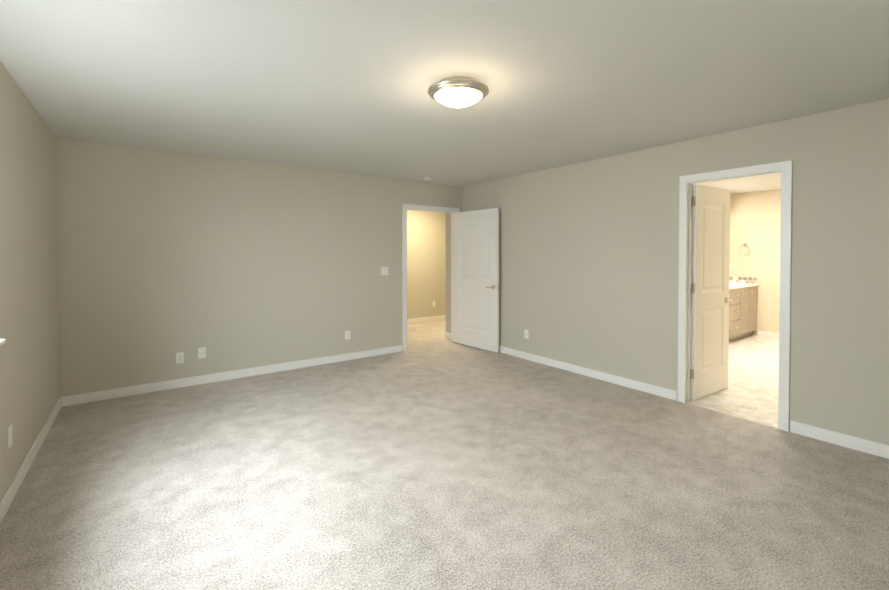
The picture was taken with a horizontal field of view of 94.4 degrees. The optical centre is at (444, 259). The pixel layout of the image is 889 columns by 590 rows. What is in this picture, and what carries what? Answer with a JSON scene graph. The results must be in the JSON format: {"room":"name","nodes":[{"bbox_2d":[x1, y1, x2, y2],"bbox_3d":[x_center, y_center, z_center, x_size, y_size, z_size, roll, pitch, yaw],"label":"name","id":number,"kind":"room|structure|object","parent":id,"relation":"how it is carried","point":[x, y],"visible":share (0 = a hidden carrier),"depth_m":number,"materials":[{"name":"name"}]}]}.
{"room":"empty bedroom","nodes":[
{"label":"empty bedroom","id":0,"kind":"room"},
{"bbox_2d":[0,61,59,501],"bbox_3d":[-1.926,0.151,1.415,0.200,2.460,5.860,-1,1,-36],"label":"wall","id":1,"kind":"structure","parent":0,"point":[29,366],"depth_m":2.70,"materials":[{"name":"beige paint"}]},
{"bbox_2d":[0,339,5,345],"bbox_3d":[-1.869,0.462,1.449,0.157,0.083,1.620,-1,1,-36],"label":"windowsill","id":2,"kind":"structure","parent":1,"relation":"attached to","point":[2,341],"depth_m":2.10,"materials":[{"name":"white"}]},
{"bbox_2d":[8,424,12,448],"bbox_3d":[-2.475,1.007,2.347,0.008,0.115,0.070,-1,1,-36],"label":"electrical outlet","id":3,"kind":"object","parent":1,"relation":"attached to","point":[10,438],"visible":1,"depth_m":2.34,"materials":[{"name":"white plastic"}]},
{"bbox_2d":[0,397,63,523],"bbox_3d":[-1.839,1.334,1.498,0.018,0.092,5.650,-1,1,-36],"label":"baseboard","id":4,"kind":"structure","parent":1,"relation":"attached to","point":[8,497],"depth_m":2.64,"materials":[{"name":"white wood"}]},
{"bbox_2d":[56,137,461,396],"bbox_3d":[-0.775,0.083,5.839,6.905,2.460,0.105,-1,1,-36],"label":"wall","id":5,"kind":"structure","parent":0,"point":[165,257],"depth_m":4.49,"materials":[{"name":"beige paint"}]},
{"bbox_2d":[176,352,183,363],"bbox_3d":[-2.772,1.026,4.311,0.070,0.115,0.008,-1,1,-36],"label":"electrical outlet","id":6,"kind":"object","parent":5,"relation":"attached to","point":[179,357],"visible":1,"depth_m":4.31,"materials":[{"name":"white plastic"}]},
{"bbox_2d":[198,347,205,358],"bbox_3d":[-2.608,1.000,4.426,0.070,0.115,0.016,-1,1,-36],"label":"outlet","id":7,"kind":"object","parent":5,"relation":"attached to","point":[202,352],"visible":1,"depth_m":4.43,"materials":[{"name":"white plastic"}]},
{"bbox_2d":[63,345,401,405],"bbox_3d":[-2.052,1.282,4.841,3.584,0.092,0.014,-1,1,-36],"label":"baseboard","id":8,"kind":"structure","parent":5,"relation":"attached to","point":[69,400],"depth_m":4.50,"materials":[{"name":"white wood"}]},
{"bbox_2d":[345,331,349,339],"bbox_3d":[-1.274,0.990,5.414,0.070,0.115,0.008,-1,1,-36],"label":"electrical outlet","id":9,"kind":"object","parent":5,"relation":"attached to","point":[347,335],"visible":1,"depth_m":5.41,"materials":[{"name":"white plastic"}]},
{"bbox_2d":[381,267,387,274],"bbox_3d":[-0.831,0.155,5.727,0.116,0.115,0.010,-1,1,-36],"label":"light switch","id":10,"kind":"object","parent":5,"relation":"attached to","point":[384,270],"visible":1,"depth_m":5.72,"materials":[{"name":"white plastic"}]},
{"bbox_2d":[402,204,459,350],"bbox_3d":[-0.219,0.249,6.251,1.037,2.116,0.139,-1,1,-36],"label":"door frame","id":11,"kind":"structure","parent":5,"relation":"attached to","point":[406,207],"depth_m":5.93,"materials":[{"name":"white wood"}]},
{"bbox_2d":[454,208,498,352],"bbox_3d":[0.457,0.281,6.124,0.158,2.030,0.920,-1,1,-40],"label":"entry door","id":12,"kind":"structure","parent":5,"relation":"in","point":[476,278],"depth_m":6.07,"materials":[{"name":"white paint"}]},
{"bbox_2d":[407,210,442,318],"bbox_3d":[-1.020,0.048,8.105,4.610,2.460,0.105,-1,1,-36],"label":"wall","id":13,"kind":"structure","parent":0,"point":[428,257],"depth_m":8.49,"materials":[{"name":"beige paint"}]},
{"bbox_2d":[407,315,445,323],"bbox_3d":[-0.985,1.233,8.075,4.400,0.092,0.014,-1,1,-36],"label":"baseboard","id":14,"kind":"structure","parent":13,"relation":"attached to","point":[430,318],"depth_m":8.52,"materials":[{"name":"white wood"}]},
{"bbox_2d":[0,319,888,589],"bbox_3d":[0.268,1.367,4.276,7.105,0.060,7.830,-1,1,-36],"label":"floor","id":15,"kind":"structure","parent":0,"point":[451,465],"depth_m":2.44,"materials":[{"name":"beige carpet"}]},
{"bbox_2d":[0,0,888,193],"bbox_3d":[1.185,-1.183,4.913,9.385,0.100,7.830,-1,1,-36],"label":"ceiling","id":16,"kind":"structure","parent":0,"point":[338,85],"depth_m":2.43,"materials":[{"name":"paint"}]},
{"bbox_2d":[422,177,431,180],"bbox_3d":[-0.244,-1.126,5.736,0.132,0.038,0.132,-1,1,-36],"label":"smoke detector","id":17,"kind":"object","parent":16,"relation":"attached to","point":[426,178],"visible":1,"depth_m":5.69,"materials":[{"name":"white plastic"}]},
{"bbox_2d":[428,76,488,107],"bbox_3d":[0.086,-1.032,2.576,0.384,0.130,0.384,-1,1,-36],"label":"dome light","id":18,"kind":"object","parent":16,"relation":"attached to","point":[458,91],"visible":1,"depth_m":2.48,"materials":[{"name":"white glass"}]},
{"bbox_2d":[443,98,888,444],"bbox_3d":[1.898,0.105,4.421,0.126,2.460,6.160,-1,1,-36],"label":"wall","id":19,"kind":"structure","parent":0,"point":[589,264],"depth_m":3.95,"materials":[{"name":"beige paint"}]},
{"bbox_2d":[445,332,450,338],"bbox_3d":[0.099,1.253,6.762,0.014,0.092,0.314,-1,1,-36],"label":"baseboard","id":20,"kind":"structure","parent":19,"relation":"attached to","point":[447,335],"depth_m":6.81,"materials":[{"name":"white wood"}]},
{"bbox_2d":[524,329,528,338],"bbox_3d":[1.087,0.984,5.457,0.008,0.115,0.070,-1,1,-36],"label":"electrical outlet","id":21,"kind":"object","parent":19,"relation":"attached to","point":[526,334],"visible":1,"depth_m":5.45,"materials":[{"name":"white plastic"}]},
{"bbox_2d":[499,346,676,400],"bbox_3d":[1.234,1.276,5.235,0.040,0.092,3.279,-1,1,-36],"label":"baseboard","id":22,"kind":"structure","parent":19,"relation":"attached to","point":[641,386],"depth_m":4.61,"materials":[{"name":"white wood"}]},
{"bbox_2d":[690,184,731,399],"bbox_3d":[2.652,0.305,4.093,0.715,2.045,0.158,-1,1,-33],"label":"bathroom door","id":23,"kind":"structure","parent":19,"relation":"in","point":[711,300],"depth_m":4.05,"materials":[{"name":"white paint"}]},
{"bbox_2d":[678,160,791,431],"bbox_3d":[2.518,0.282,3.600,0.139,2.131,0.832,-1,1,-36],"label":"door frame","id":24,"kind":"structure","parent":19,"relation":"attached to","point":[687,182],"depth_m":3.50,"materials":[{"name":"white wood"}]},
{"bbox_2d":[790,420,888,458],"bbox_3d":[3.163,1.316,2.637,0.018,0.092,1.489,-1,1,-36],"label":"baseboard","id":25,"kind":"structure","parent":19,"relation":"attached to","point":[853,442],"depth_m":3.00,"materials":[{"name":"white wood"}]},
{"bbox_2d":[686,335,778,427],"bbox_3d":[4.056,1.353,5.205,4.465,0.060,2.730,-1,1,-36],"label":"floor","id":26,"kind":"structure","parent":0,"point":[750,392],"depth_m":4.41,"materials":[{"name":"stone"}]},
{"bbox_2d":[729,285,758,341],"bbox_3d":[4.421,0.870,6.665,1.916,0.860,0.583,-1,1,-36],"label":"bathroom vanity","id":27,"kind":"object","parent":26,"relation":"on","point":[743,296],"depth_m":6.64,"materials":[{"name":"laminate"}]},
{"bbox_2d":[729,285,740,288],"bbox_3d":[4.413,0.424,6.661,1.926,0.032,0.570,-1,1,-36],"label":"countertop","id":28,"kind":"structure","parent":27,"relation":"on","point":[730,286],"depth_m":6.42,"materials":[{"name":"white stone"}]},
{"bbox_2d":[729,281,748,284],"bbox_3d":[4.747,0.490,6.895,0.526,0.197,0.372,-1,1,-36],"label":"sink","id":29,"kind":"object","parent":28,"relation":"in","point":[730,282],"depth_m":7.09,"materials":[{"name":"white ceramic"}]},
{"bbox_2d":[729,189,780,335],"bbox_3d":[5.811,0.073,6.479,0.105,2.460,2.490,-1,1,-36],"label":"wall","id":30,"kind":"structure","parent":0,"point":[755,220],"depth_m":6.98,"materials":[{"name":"beige paint"}]},
{"bbox_2d":[758,330,778,338],"bbox_3d":[5.918,1.261,6.248,0.018,0.092,1.930,-1,1,-36],"label":"baseboard","id":31,"kind":"structure","parent":30,"relation":"attached to","point":[768,334],"depth_m":6.89,"materials":[{"name":"white wood"}]}
]}

